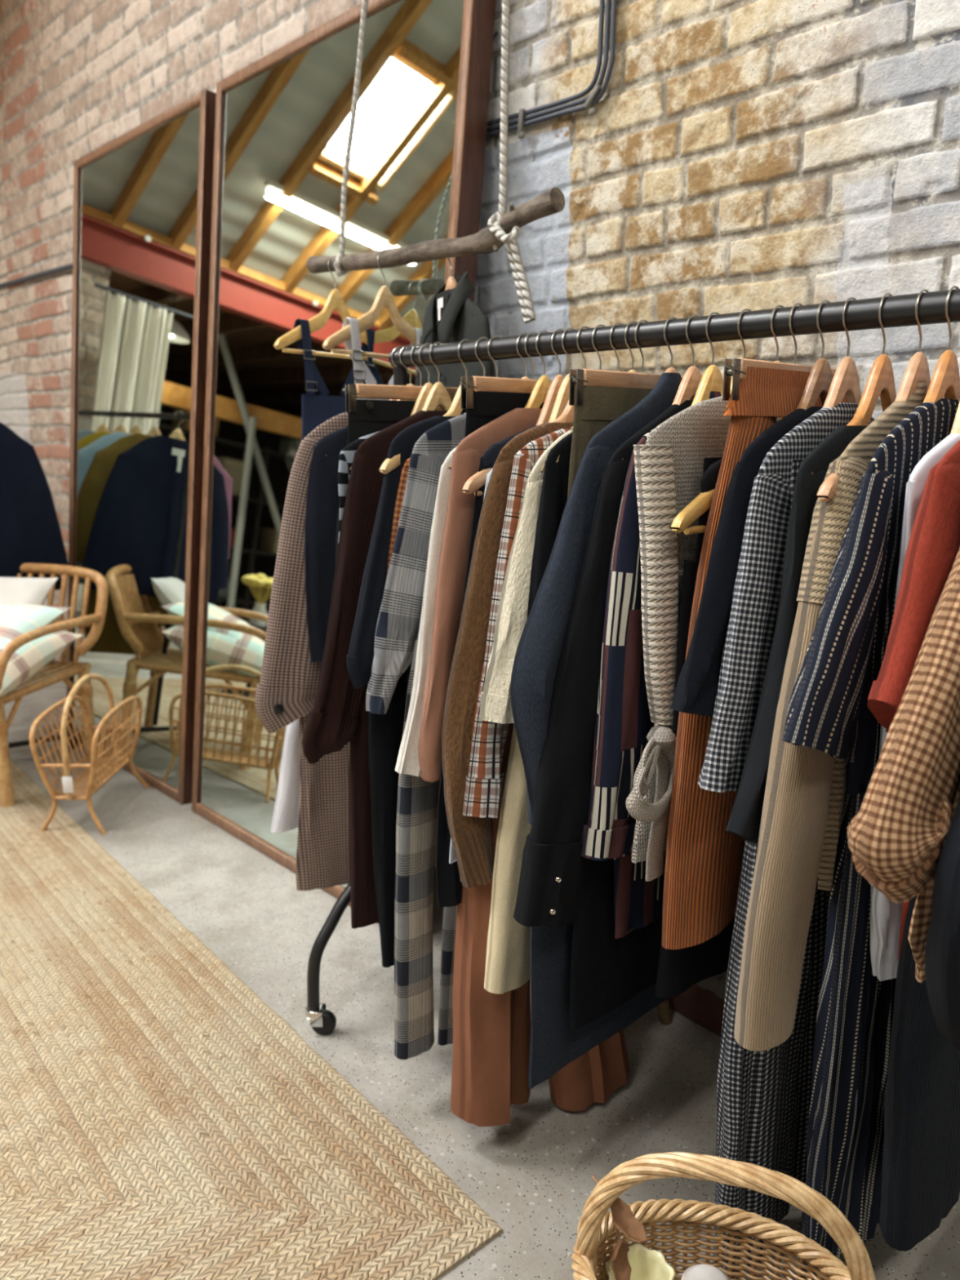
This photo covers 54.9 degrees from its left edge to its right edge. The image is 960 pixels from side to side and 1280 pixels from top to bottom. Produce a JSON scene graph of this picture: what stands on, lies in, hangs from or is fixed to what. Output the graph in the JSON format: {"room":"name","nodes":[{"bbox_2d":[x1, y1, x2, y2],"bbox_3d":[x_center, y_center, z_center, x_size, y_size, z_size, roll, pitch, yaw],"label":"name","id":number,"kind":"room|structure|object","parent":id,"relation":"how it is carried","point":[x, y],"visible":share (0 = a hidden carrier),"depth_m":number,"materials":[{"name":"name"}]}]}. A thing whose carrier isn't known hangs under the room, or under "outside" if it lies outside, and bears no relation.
{"room":"clothing store","nodes":[
{"label":"clothing store","id":0,"kind":"room"},
{"bbox_2d":[0,0,959,674],"bbox_3d":[-0.792,-1.216,3.107,0.016,3.596,7.040,-12,17,-42],"label":"wall","id":1,"kind":"structure","parent":0,"point":[734,156],"depth_m":1.95,"materials":[{"name":"brick"}]},
{"bbox_2d":[0,262,72,288],"bbox_3d":[-2.280,-1.782,4.553,0.022,0.086,1.593,-12,17,-42],"label":"cable","id":2,"kind":"object","parent":1,"relation":"attached to","point":[69,266],"visible":0.78,"depth_m":4.34,"materials":[{"name":"grey plastic"}]},
{"bbox_2d":[486,0,604,126],"bbox_3d":[0.100,-1.309,2.103,0.010,0.218,0.462,-12,17,-42],"label":"cable","id":3,"kind":"object","parent":1,"relation":"attached to","point":[602,6],"visible":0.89,"depth_m":1.99,"materials":[{"name":"grey plastic"}]},
{"bbox_2d":[486,0,610,132],"bbox_3d":[0.105,-1.299,2.099,0.010,0.225,0.478,-12,17,-42],"label":"cable","id":4,"kind":"object","parent":1,"relation":"attached to","point":[607,13],"visible":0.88,"depth_m":2.00,"materials":[{"name":"grey plastic"}]},
{"bbox_2d":[485,0,617,137],"bbox_3d":[0.111,-1.289,2.096,0.010,0.234,0.494,-12,17,-42],"label":"cable","id":5,"kind":"object","parent":1,"relation":"attached to","point":[612,40],"visible":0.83,"depth_m":1.97,"materials":[{"name":"grey plastic"}]},
{"bbox_2d":[583,84,601,115],"bbox_3d":[0.241,-1.154,1.977,0.014,0.056,0.041,-12,17,-42],"label":"clip","id":6,"kind":"object","parent":1,"relation":"attached to","point":[597,87],"visible":1,"depth_m":1.97,"materials":[{"name":"grey"}]},
{"bbox_2d":[668,970,727,1035],"bbox_3d":[0.779,0.849,1.800,0.098,0.126,2.100,-12,17,-42],"label":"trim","id":7,"kind":"structure","parent":1,"relation":"attached to","point":[702,1003],"depth_m":2.04,"materials":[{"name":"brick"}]},
{"bbox_2d":[4,671,959,1279],"bbox_3d":[-4.699,0.925,1.979,8.200,0.100,18.000,-12,17,-42],"label":"floor","id":8,"kind":"structure","parent":0,"point":[531,1174],"depth_m":1.93,"materials":[{"name":"concrete"}]},
{"bbox_2d":[3,704,77,749],"bbox_3d":[-2.342,-0.367,4.185,0.542,1.472,1.560,-8,15,-34],"label":"clothes rack","id":9,"kind":"object","parent":8,"relation":"on","point":[23,743],"visible":0.2,"depth_m":3.78,"materials":[{"name":"black"}]},
{"bbox_2d":[29,673,149,835],"bbox_3d":[-1.342,0.360,3.192,0.237,0.488,0.432,0,12,0],"label":"magazine rack","id":10,"kind":"object","parent":8,"relation":"on","point":[95,769],"visible":1,"depth_m":3.12,"materials":[{"name":"wicker"}]},
{"bbox_2d":[66,88,216,804],"bbox_3d":[-1.319,-0.672,3.525,0.328,2.369,1.100,-12,17,-42],"label":"leaning mirror","id":11,"kind":"object","parent":8,"relation":"on","point":[143,197],"visible":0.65,"depth_m":3.39,"materials":[{"name":"brown wood"}]},
{"bbox_2d":[0,759,502,1279],"bbox_3d":[-2.332,0.752,2.497,2.305,0.014,4.600,-10,16,-39],"label":"jute rug","id":12,"kind":"object","parent":8,"relation":"on","point":[160,1120],"visible":0.97,"depth_m":1.76,"materials":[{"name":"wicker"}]},
{"bbox_2d":[0,563,108,807],"bbox_3d":[-1.880,0.141,3.499,0.792,0.776,0.739,2,13,11],"label":"rattan armchair","id":13,"kind":"object","parent":12,"relation":"on","point":[74,668],"visible":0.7,"depth_m":3.61,"materials":[{"name":"wicker"}]},
{"bbox_2d":[0,631,84,697],"bbox_3d":[-1.869,0.076,3.324,0.660,0.237,0.508,2,13,11],"label":"plaid cushion","id":14,"kind":"object","parent":13,"relation":"on","point":[31,657],"visible":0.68,"depth_m":3.29,"materials":[{"name":"fabric"}]},
{"bbox_2d":[0,604,71,648],"bbox_3d":[-1.874,-0.026,3.386,0.580,0.181,0.397,2,13,11],"label":"plaid cushion","id":15,"kind":"object","parent":14,"relation":"on","point":[15,620],"visible":0.68,"depth_m":3.38,"materials":[{"name":"fabric"}]},
{"bbox_2d":[0,577,58,605],"bbox_3d":[-1.873,-0.124,3.531,0.460,0.217,0.219,2,13,11],"label":"plain cushion","id":16,"kind":"object","parent":15,"relation":"on","point":[13,590],"visible":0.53,"depth_m":3.50,"materials":[{"name":"grey fabric"}]},
{"bbox_2d":[191,0,496,923],"bbox_3d":[-0.482,-0.483,2.669,0.328,2.369,1.185,-12,17,-42],"label":"leaning mirror","id":17,"kind":"object","parent":8,"relation":"on","point":[415,173],"visible":0.64,"depth_m":2.67,"materials":[{"name":"brown wood"}]},
{"bbox_2d":[450,723,630,1126],"bbox_3d":[0.141,0.292,1.686,0.452,1.239,0.158,-9,15,-34],"label":"trousers","id":18,"kind":"object","parent":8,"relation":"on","point":[491,1032],"visible":0.23,"depth_m":1.65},
{"bbox_2d":[417,408,542,782],"bbox_3d":[0.113,-0.107,1.718,0.594,0.626,0.063,-12,17,-42],"label":"coat","id":19,"kind":"object","parent":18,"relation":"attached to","point":[456,535],"visible":0.16,"depth_m":1.55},
{"bbox_2d":[305,288,959,1035],"bbox_3d":[0.419,0.239,1.474,0.606,1.456,1.718,-12,17,-42],"label":"clothes rack","id":20,"kind":"object","parent":8,"relation":"on","point":[896,311],"visible":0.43,"depth_m":1.43,"materials":[{"name":"black"}]},
{"bbox_2d":[254,412,439,890],"bbox_3d":[-0.160,0.027,2.038,0.674,1.036,0.060,-5,14,-23],"label":"coat","id":21,"kind":"object","parent":20,"relation":"attached to","point":[286,692],"visible":0.28,"depth_m":1.93,"materials":[{"name":"brown fabric"}]},
{"bbox_2d":[325,345,416,456],"bbox_3d":[-0.143,-0.487,1.906,0.380,0.231,0.014,-7,14,-28],"label":"clothes hanger","id":22,"kind":"object","parent":20,"relation":"hanging from","point":[406,346],"visible":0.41,"depth_m":1.89,"materials":[{"name":"silver metal"}]},
{"bbox_2d":[304,426,347,662],"bbox_3d":[-0.143,-0.160,1.976,0.483,0.580,0.049,-7,14,-28],"label":"jacket","id":23,"kind":"object","parent":22,"relation":"hanging from","point":[322,501],"visible":0.13,"depth_m":1.86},
{"bbox_2d":[337,431,379,544],"bbox_3d":[-0.102,-0.165,1.934,0.448,0.549,0.049,-9,15,-36],"label":"striped tee","id":24,"kind":"object","parent":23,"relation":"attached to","point":[347,453],"visible":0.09,"depth_m":1.77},
{"bbox_2d":[349,342,443,470],"bbox_3d":[-0.103,-0.466,1.867,0.380,0.257,0.014,-9,16,-36],"label":"clothes hanger","id":25,"kind":"object","parent":20,"relation":"hanging from","point":[426,388],"visible":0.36,"depth_m":1.85,"materials":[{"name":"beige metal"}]},
{"bbox_2d":[342,343,457,412],"bbox_3d":[-0.118,-0.528,1.870,0.366,0.136,0.023,-9,15,-36],"label":"hanger","id":26,"kind":"object","parent":20,"relation":"hanging from","point":[353,392],"visible":0.61,"depth_m":1.82,"materials":[{"name":"brown wood"}]},
{"bbox_2d":[335,399,464,561],"bbox_3d":[-0.126,-0.173,1.944,0.407,0.638,0.033,-9,15,-36],"label":"jeans","id":27,"kind":"object","parent":26,"relation":"hanging from","point":[371,416],"visible":0.19,"depth_m":1.82,"materials":[{"name":"black fabric"}]},
{"bbox_2d":[378,338,469,474],"bbox_3d":[-0.027,-0.452,1.789,0.015,0.251,0.470,10,16,38],"label":"clothes hanger","id":28,"kind":"object","parent":20,"relation":"hanging from","point":[388,465],"visible":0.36,"depth_m":1.75,"materials":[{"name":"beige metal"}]},
{"bbox_2d":[368,670,406,967],"bbox_3d":[-0.045,0.134,1.881,0.434,1.014,0.033,-11,16,-40],"label":"trousers","id":29,"kind":"object","parent":28,"relation":"hanging from","point":[385,731],"visible":0.18,"depth_m":1.78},
{"bbox_2d":[346,416,456,693],"bbox_3d":[-0.028,-0.162,1.855,0.058,0.556,0.655,10,16,38],"label":"jacket","id":30,"kind":"object","parent":28,"relation":"hanging from","point":[360,657],"visible":0.18,"depth_m":1.65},
{"bbox_2d":[394,640,457,1059],"bbox_3d":[0.013,0.227,1.806,0.476,1.165,0.052,-12,17,-42],"label":"trousers","id":31,"kind":"object","parent":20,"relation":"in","point":[417,798],"visible":0.35,"depth_m":1.73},
{"bbox_2d":[365,413,466,715],"bbox_3d":[0.032,-0.167,1.791,0.627,0.529,0.052,-12,17,-43],"label":"shirt","id":32,"kind":"object","parent":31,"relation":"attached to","point":[397,627],"visible":0.19,"depth_m":1.62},
{"bbox_2d":[386,457,410,574],"bbox_3d":[0.008,-0.141,1.822,0.575,0.490,0.045,-12,17,-42],"label":"waffle check top","id":33,"kind":"object","parent":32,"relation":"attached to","point":[403,478],"visible":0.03,"depth_m":1.65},
{"bbox_2d":[422,342,452,411],"bbox_3d":[-0.082,-0.469,1.845,0.380,0.240,0.014,-12,17,-43],"label":"clothes hanger","id":34,"kind":"object","parent":20,"relation":"hanging from","point":[438,395],"visible":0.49,"depth_m":1.83,"materials":[{"name":"beige wood"}]},
{"bbox_2d":[348,451,388,928],"bbox_3d":[-0.096,0.095,1.927,0.430,0.959,0.036,-10,16,-38],"label":"trousers","id":35,"kind":"object","parent":34,"relation":"hanging from","point":[364,910],"visible":0.23,"depth_m":1.86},
{"bbox_2d":[302,410,462,764],"bbox_3d":[-0.084,-0.137,1.919,0.710,0.657,0.058,-12,17,-43],"label":"shirt","id":36,"kind":"object","parent":34,"relation":"hanging from","point":[333,721],"visible":0.27,"depth_m":1.75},
{"bbox_2d":[448,332,529,468],"bbox_3d":[0.082,-0.429,1.678,0.380,0.247,0.014,-12,17,-42],"label":"clothes hanger","id":37,"kind":"object","parent":20,"relation":"hanging from","point":[523,333],"visible":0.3,"depth_m":1.65,"materials":[{"name":"silver metal"}]},
{"bbox_2d":[395,446,457,776],"bbox_3d":[0.082,-0.088,1.756,0.623,0.599,0.044,-12,17,-42],"label":"shirt","id":38,"kind":"object","parent":37,"relation":"hanging from","point":[407,762],"visible":0.17,"depth_m":1.60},
{"bbox_2d":[459,331,552,408],"bbox_3d":[0.098,-0.480,1.650,0.366,0.136,0.022,-12,17,-42],"label":"hanger","id":39,"kind":"object","parent":20,"relation":"hanging from","point":[469,384],"visible":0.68,"depth_m":1.58,"materials":[{"name":"brown wood"}]},
{"bbox_2d":[464,391,544,437],"bbox_3d":[0.087,-0.082,1.730,0.398,0.733,0.035,-12,17,-42],"label":"skirt","id":40,"kind":"object","parent":39,"relation":"hanging from","point":[488,406],"visible":0.11,"depth_m":1.58,"materials":[{"name":"fabric"}]},
{"bbox_2d":[461,328,564,495],"bbox_3d":[0.139,-0.401,1.623,0.456,0.278,0.014,-12,17,-42],"label":"clothes hanger","id":41,"kind":"object","parent":20,"relation":"hanging from","point":[477,481],"visible":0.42,"depth_m":1.59,"materials":[{"name":"beige wood"}]},
{"bbox_2d":[435,425,537,907],"bbox_3d":[0.136,0.025,1.716,0.583,0.824,0.048,-12,17,-42],"label":"jumper","id":42,"kind":"object","parent":41,"relation":"hanging from","point":[449,885],"visible":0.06,"depth_m":1.58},
{"bbox_2d":[524,330,551,408],"bbox_3d":[0.114,-0.429,1.643,0.380,0.231,0.014,-12,17,-42],"label":"clothes hanger","id":43,"kind":"object","parent":20,"relation":"hanging from","point":[539,393],"visible":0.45,"depth_m":1.62,"materials":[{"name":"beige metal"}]},
{"bbox_2d":[548,327,575,422],"bbox_3d":[0.156,-0.402,1.605,0.380,0.268,0.014,-12,17,-42],"label":"clothes hanger","id":44,"kind":"object","parent":20,"relation":"hanging from","point":[562,397],"visible":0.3,"depth_m":1.58,"materials":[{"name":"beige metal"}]},
{"bbox_2d":[552,325,590,422],"bbox_3d":[0.178,-0.411,1.578,0.380,0.240,0.014,-12,17,-42],"label":"clothes hanger","id":45,"kind":"object","parent":20,"relation":"hanging from","point":[567,415],"visible":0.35,"depth_m":1.55,"materials":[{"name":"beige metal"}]},
{"bbox_2d":[441,422,573,888],"bbox_3d":[0.179,0.001,1.669,0.638,0.765,0.065,-12,17,-42],"label":"coat","id":46,"kind":"object","parent":45,"relation":"hanging from","point":[472,837],"visible":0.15,"depth_m":1.48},
{"bbox_2d":[462,427,573,817],"bbox_3d":[0.201,-0.055,1.633,0.612,0.622,0.051,-12,17,-43],"label":"plaid shirt","id":47,"kind":"object","parent":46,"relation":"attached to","point":[485,777],"visible":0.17,"depth_m":1.48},
{"bbox_2d":[540,322,623,472],"bbox_3d":[0.227,-0.396,1.530,0.380,0.248,0.014,-12,17,-42],"label":"clothes hanger","id":48,"kind":"object","parent":20,"relation":"hanging from","point":[616,323],"visible":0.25,"depth_m":1.50,"materials":[{"name":"silver metal"}]},
{"bbox_2d":[484,723,531,994],"bbox_3d":[0.177,0.130,1.618,0.459,0.894,0.057,-12,17,-42],"label":"dress","id":49,"kind":"object","parent":48,"relation":"hanging from","point":[508,957],"visible":0.23,"depth_m":1.53,"materials":[{"name":"fabric"}]},
{"bbox_2d":[479,430,573,724],"bbox_3d":[0.228,-0.100,1.591,0.603,0.509,0.066,-12,17,-42],"label":"jumper","id":50,"kind":"object","parent":48,"relation":"hanging from","point":[495,706],"visible":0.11,"depth_m":1.42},
{"bbox_2d":[527,432,572,617],"bbox_3d":[0.248,-0.068,1.579,0.471,0.572,0.048,-12,17,-42],"label":"shirt","id":51,"kind":"object","parent":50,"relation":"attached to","point":[553,496],"visible":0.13,"depth_m":1.41,"materials":[{"name":"fabric"}]},
{"bbox_2d":[567,385,652,498],"bbox_3d":[0.261,-0.190,1.538,0.382,0.440,0.034,-12,17,-42],"label":"trousers","id":52,"kind":"object","parent":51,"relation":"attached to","point":[602,405],"visible":0.14,"depth_m":1.41,"materials":[{"name":"fabric"}]},
{"bbox_2d":[510,372,693,1088],"bbox_3d":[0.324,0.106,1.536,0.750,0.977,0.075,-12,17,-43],"label":"coat","id":53,"kind":"object","parent":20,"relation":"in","point":[558,886],"visible":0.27,"depth_m":1.34,"materials":[{"name":"fabric"}]},
{"bbox_2d":[581,391,720,938],"bbox_3d":[0.352,0.032,1.490,0.542,0.835,0.060,-11,17,-41],"label":"shirt","id":54,"kind":"object","parent":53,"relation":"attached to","point":[623,724],"visible":0.35,"depth_m":1.34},
{"bbox_2d":[568,319,683,405],"bbox_3d":[0.263,-0.442,1.480,0.366,0.136,0.022,-12,17,-42],"label":"hanger","id":55,"kind":"object","parent":20,"relation":"hanging from","point":[580,378],"visible":0.62,"depth_m":1.42,"materials":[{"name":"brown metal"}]},
{"bbox_2d":[622,314,702,459],"bbox_3d":[0.327,-0.377,1.427,0.380,0.241,0.014,-12,17,-42],"label":"clothes hanger","id":56,"kind":"object","parent":20,"relation":"hanging from","point":[691,380],"visible":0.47,"depth_m":1.41,"materials":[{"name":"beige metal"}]},
{"bbox_2d":[663,316,677,373],"bbox_3d":[0.299,-0.388,1.454,0.380,0.231,0.014,-12,17,-42],"label":"clothes hanger","id":57,"kind":"object","parent":20,"relation":"hanging from","point":[671,369],"visible":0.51,"depth_m":1.44,"materials":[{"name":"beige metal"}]},
{"bbox_2d":[691,311,723,405],"bbox_3d":[0.351,-0.371,1.402,0.380,0.242,0.014,-12,17,-42],"label":"clothes hanger","id":58,"kind":"object","parent":20,"relation":"hanging from","point":[712,380],"visible":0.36,"depth_m":1.38,"materials":[{"name":"beige wood"}]},
{"bbox_2d":[670,304,784,534],"bbox_3d":[0.424,-0.322,1.335,0.470,0.309,0.014,-12,17,-42],"label":"clothes hanger","id":59,"kind":"object","parent":20,"relation":"hanging from","point":[702,502],"visible":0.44,"depth_m":1.23,"materials":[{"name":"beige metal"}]},
{"bbox_2d":[654,457,745,997],"bbox_3d":[0.405,0.135,1.437,0.382,0.826,0.051,-12,17,-42],"label":"garment","id":60,"kind":"object","parent":59,"relation":"hanging from","point":[678,970],"visible":0.14,"depth_m":1.39,"materials":[{"name":"fabric"}]},
{"bbox_2d":[700,457,722,545],"bbox_3d":[0.423,-0.078,1.390,0.346,0.414,0.037,-12,17,-42],"label":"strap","id":61,"kind":"object","parent":59,"relation":"hanging from","point":[709,478],"visible":0.05,"depth_m":1.24,"materials":[{"name":"fabric"}]},
{"bbox_2d":[729,308,751,395],"bbox_3d":[0.388,-0.368,1.364,0.380,0.231,0.014,-12,17,-42],"label":"clothes hanger","id":62,"kind":"object","parent":20,"relation":"hanging from","point":[744,309],"visible":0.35,"depth_m":1.34,"materials":[{"name":"silver metal"}]},
{"bbox_2d":[625,395,778,881],"bbox_3d":[0.375,-0.020,1.405,0.081,0.682,0.531,12,17,42],"label":"cardigan","id":63,"kind":"object","parent":62,"relation":"hanging from","point":[669,467],"visible":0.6,"depth_m":1.28,"materials":[{"name":"fabric"}]},
{"bbox_2d":[722,302,859,400],"bbox_3d":[0.445,-0.401,1.295,0.366,0.136,0.022,-12,17,-42],"label":"hanger","id":64,"kind":"object","parent":20,"relation":"hanging from","point":[738,371],"visible":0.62,"depth_m":1.21,"materials":[{"name":"brown wood"}]},
{"bbox_2d":[662,366,846,949],"bbox_3d":[0.415,0.018,1.361,0.422,0.798,0.056,-12,17,-42],"label":"skirt","id":65,"kind":"object","parent":64,"relation":"hanging from","point":[704,860],"visible":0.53,"depth_m":1.27,"materials":[{"name":"fabric"}]},
{"bbox_2d":[795,299,832,409],"bbox_3d":[0.471,-0.343,1.280,0.380,0.242,0.014,-12,17,-42],"label":"clothes hanger","id":66,"kind":"object","parent":20,"relation":"hanging from","point":[820,380],"visible":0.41,"depth_m":1.26,"materials":[{"name":"beige wood"}]},
{"bbox_2d":[670,406,822,789],"bbox_3d":[0.470,-0.070,1.341,0.604,0.519,0.063,-11,17,-42],"label":"jacket","id":67,"kind":"object","parent":66,"relation":"hanging from","point":[696,688],"visible":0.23,"depth_m":1.16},
{"bbox_2d":[822,297,861,408],"bbox_3d":[0.496,-0.337,1.255,0.380,0.245,0.014,-12,17,-42],"label":"clothes hanger","id":68,"kind":"object","parent":20,"relation":"hanging from","point":[845,381],"visible":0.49,"depth_m":1.24,"materials":[{"name":"beige wood"}]},
{"bbox_2d":[712,459,830,1279],"bbox_3d":[0.490,0.344,1.382,0.377,1.211,0.075,-11,16,-40],"label":"trousers","id":69,"kind":"object","parent":68,"relation":"hanging from","point":[763,1097],"visible":0.27,"depth_m":1.36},
{"bbox_2d":[725,425,866,844],"bbox_3d":[0.527,-0.022,1.290,0.630,0.539,0.052,-12,17,-42],"label":"jacket","id":70,"kind":"object","parent":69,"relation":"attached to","point":[744,820],"visible":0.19,"depth_m":1.13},
{"bbox_2d":[697,402,874,792],"bbox_3d":[0.496,-0.084,1.311,0.597,0.489,0.056,-12,17,-42],"label":"shirt","id":71,"kind":"object","parent":68,"relation":"hanging from","point":[748,640],"visible":0.36,"depth_m":1.15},
{"bbox_2d":[795,577,896,1279],"bbox_3d":[0.578,0.355,1.321,0.355,1.206,0.084,-9,15,-34],"label":"trousers","id":72,"kind":"object","parent":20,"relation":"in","point":[845,1145],"visible":0.39,"depth_m":1.29,"materials":[{"name":"fabric"}]},
{"bbox_2d":[733,380,927,1051],"bbox_3d":[0.560,0.062,1.274,0.650,0.807,0.065,-12,17,-42],"label":"coat","id":73,"kind":"object","parent":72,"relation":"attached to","point":[805,791],"visible":0.39,"depth_m":1.10,"materials":[{"name":"fabric"}]},
{"bbox_2d":[811,293,896,474],"bbox_3d":[0.529,-0.329,1.221,0.380,0.246,0.014,-12,17,-42],"label":"clothes hanger","id":74,"kind":"object","parent":20,"relation":"hanging from","point":[880,381],"visible":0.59,"depth_m":1.20,"materials":[{"name":"beige wood"}]},
{"bbox_2d":[815,288,930,502],"bbox_3d":[0.560,-0.315,1.190,0.470,0.259,0.014,-12,17,-42],"label":"clothes hanger","id":75,"kind":"object","parent":20,"relation":"hanging from","point":[917,367],"visible":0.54,"depth_m":1.17,"materials":[{"name":"beige wood"}]},
{"bbox_2d":[923,285,959,403],"bbox_3d":[0.585,-0.319,1.163,0.380,0.239,0.014,-12,17,-42],"label":"clothes hanger","id":76,"kind":"object","parent":20,"relation":"hanging from","point":[945,380],"visible":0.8,"depth_m":1.15,"materials":[{"name":"beige wood"}]},
{"bbox_2d":[782,398,959,794],"bbox_3d":[0.585,-0.067,1.218,0.690,0.485,0.050,-12,17,-42],"label":"shirt","id":77,"kind":"object","parent":76,"relation":"hanging from","point":[828,712],"visible":0.66,"depth_m":1.05,"materials":[{"name":"fabric"}]},
{"bbox_3d":[0.676,-0.303,1.069,0.380,0.231,0.014,-12,17,-42],"label":"clothes hanger","id":78,"kind":"object","parent":20,"relation":"hanging from","visible":0},
{"bbox_2d":[847,547,959,982],"bbox_3d":[0.677,0.041,1.143,0.844,0.632,0.090,-12,17,-42],"label":"shirt","id":79,"kind":"object","parent":78,"relation":"hanging from","point":[897,836],"visible":0.9,"depth_m":0.90,"materials":[{"name":"fabric"}]},
{"bbox_2d":[656,999,671,1025],"bbox_3d":[0.233,0.691,2.038,0.310,0.338,0.310,-12,17,-42],"label":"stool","id":80,"kind":"object","parent":8,"relation":"on","point":[663,1010],"visible":0.02,"depth_m":2.05,"materials":[{"name":"brown wood"}]},
{"bbox_2d":[571,1151,875,1279],"bbox_3d":[0.306,0.840,1.181,0.380,0.404,0.257,4,13,18],"label":"wicker basket","id":81,"kind":"object","parent":8,"relation":"on","point":[596,1226],"visible":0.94,"depth_m":1.22,"materials":[{"name":"wicker"}]},
{"bbox_2d":[591,1174,648,1244],"bbox_3d":[0.182,0.749,1.212,0.034,0.046,0.098,-12,17,-42],"label":"dry leaf","id":82,"kind":"object","parent":81,"relation":"on","point":[623,1218],"visible":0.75,"depth_m":1.21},
{"bbox_2d":[610,1226,631,1279],"bbox_3d":[0.186,0.805,1.216,0.029,0.098,0.031,1,13,6],"label":"dry leaf","id":83,"kind":"object","parent":81,"relation":"hanging from","point":[621,1268],"visible":0.98,"depth_m":1.23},
{"bbox_2d":[605,1243,675,1279],"bbox_3d":[0.216,0.874,1.248,0.093,0.050,0.095,-12,17,-42],"label":"scalloped dish","id":84,"kind":"object","parent":81,"relation":"in","point":[646,1264],"visible":0.73,"depth_m":1.27,"materials":[{"name":"beige ceramic"}]},
{"bbox_2d":[680,1263,730,1279],"bbox_3d":[0.295,0.886,1.209,0.072,0.128,0.072,-12,17,-42],"label":"jar","id":85,"kind":"object","parent":81,"relation":"in","point":[700,1271],"visible":1,"depth_m":1.20,"materials":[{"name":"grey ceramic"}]},
{"bbox_3d":[-2.435,-2.618,-1.155,7.800,4.311,10.950,-12,17,-42],"label":"ceiling","id":86,"kind":"structure","parent":0,"visible":0},
{"bbox_2d":[333,0,368,276],"bbox_3d":[-0.291,-1.202,2.150,0.049,0.660,0.151,-12,17,-42],"label":"rope","id":87,"kind":"object","parent":86,"relation":"hanging from","point":[340,273],"visible":0.85,"depth_m":2.17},
{"bbox_2d":[487,0,535,323],"bbox_3d":[0.065,-0.973,1.803,0.055,0.678,0.119,-7,14,-30],"label":"rope","id":88,"kind":"object","parent":86,"relation":"hanging from","point":[522,284],"visible":0.97,"depth_m":1.83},
{"bbox_2d":[306,186,564,273],"bbox_3d":[-0.137,-0.878,2.058,0.050,0.097,0.831,-12,17,-42],"label":"branch","id":89,"kind":"object","parent":88,"relation":"hanging from","point":[551,202],"visible":0.94,"depth_m":1.97,"materials":[{"name":"brown plant"}]},
{"bbox_2d":[273,257,367,360],"bbox_3d":[-0.360,-0.830,2.308,0.014,0.240,0.420,8,15,33],"label":"clothes hanger","id":90,"kind":"object","parent":89,"relation":"hanging from","point":[335,300],"visible":0.59,"depth_m":2.27,"materials":[{"name":"beige wood"}]},
{"bbox_2d":[293,318,371,439],"bbox_3d":[-0.391,-0.314,2.378,0.067,0.960,0.458,8,15,33],"label":"navy dungarees","id":91,"kind":"object","parent":90,"relation":"hanging from","point":[317,410],"visible":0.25,"depth_m":2.28,"materials":[{"name":"fabric"}]},
{"bbox_2d":[321,254,416,359],"bbox_3d":[-0.223,-0.786,2.171,0.014,0.240,0.420,8,15,33],"label":"clothes hanger","id":92,"kind":"object","parent":89,"relation":"hanging from","point":[384,298],"visible":0.73,"depth_m":2.14,"materials":[{"name":"beige wood"}]},
{"bbox_2d":[271,317,419,832],"bbox_3d":[-0.295,-0.173,2.200,0.066,1.130,0.608,8,15,33],"label":"white dungarees","id":93,"kind":"object","parent":92,"relation":"hanging from","point":[286,813],"visible":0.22,"depth_m":2.08,"materials":[{"name":"fabric"}]},
{"bbox_2d":[444,257,457,290],"bbox_3d":[-0.062,-0.747,2.006,0.014,0.231,0.380,-5,13,-21],"label":"clothes hanger","id":94,"kind":"object","parent":89,"relation":"hanging from","point":[451,283],"visible":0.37,"depth_m":1.99,"materials":[{"name":"beige wood"}]},
{"bbox_2d":[415,271,495,413],"bbox_3d":[-0.068,-0.465,2.067,0.083,0.671,0.484,-5,13,-21],"label":"shirt","id":95,"kind":"object","parent":94,"relation":"hanging from","point":[451,316],"visible":0.34,"depth_m":1.94,"materials":[{"name":"fabric"}]},
{"bbox_3d":[0.721,-0.288,1.024,0.380,0.241,0.014,-12,17,-42],"label":"clothes hanger","id":96,"kind":"object","parent":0,"visible":0},
{"bbox_2d":[924,795,959,1050],"bbox_3d":[0.722,0.059,1.099,0.792,0.663,0.064,-11,17,-42],"label":"jacket","id":97,"kind":"object","parent":96,"relation":"hanging from","point":[942,948],"visible":1,"depth_m":0.88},
{"bbox_3d":[0.639,-0.302,1.109,0.380,0.250,0.014,-12,17,-42],"label":"clothes hanger","id":98,"kind":"object","parent":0,"visible":0},
{"bbox_2d":[867,440,959,965],"bbox_3d":[0.640,0.086,1.194,0.607,0.709,0.056,-12,17,-42],"label":"sweater","id":99,"kind":"object","parent":98,"relation":"hanging from","point":[933,547],"visible":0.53,"depth_m":0.98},
{"bbox_2d":[870,433,959,981],"bbox_3d":[0.612,0.084,1.224,0.364,0.713,0.046,-12,17,-42],"label":"shirt","id":100,"kind":"object","parent":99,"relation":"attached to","point":[885,913],"visible":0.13,"depth_m":1.17,"materials":[{"name":"fabric"}]},
{"bbox_2d":[879,894,959,1251],"bbox_3d":[0.647,0.302,1.232,0.354,1.064,0.076,-11,17,-41],"label":"trousers","id":101,"kind":"object","parent":98,"relation":"hanging from","point":[921,1173],"visible":0.62,"depth_m":1.22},
{"bbox_3d":[-1.983,-0.870,3.534,0.380,0.231,0.014,-12,17,-42],"label":"clothes hanger","id":102,"kind":"object","parent":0,"visible":0},
{"bbox_2d":[0,422,69,590],"bbox_3d":[-1.981,-0.515,3.611,0.691,0.710,0.076,-12,17,-42],"label":"jacket","id":103,"kind":"object","parent":102,"relation":"hanging from","point":[30,531],"visible":0.87,"depth_m":3.72,"materials":[{"name":"fabric"}]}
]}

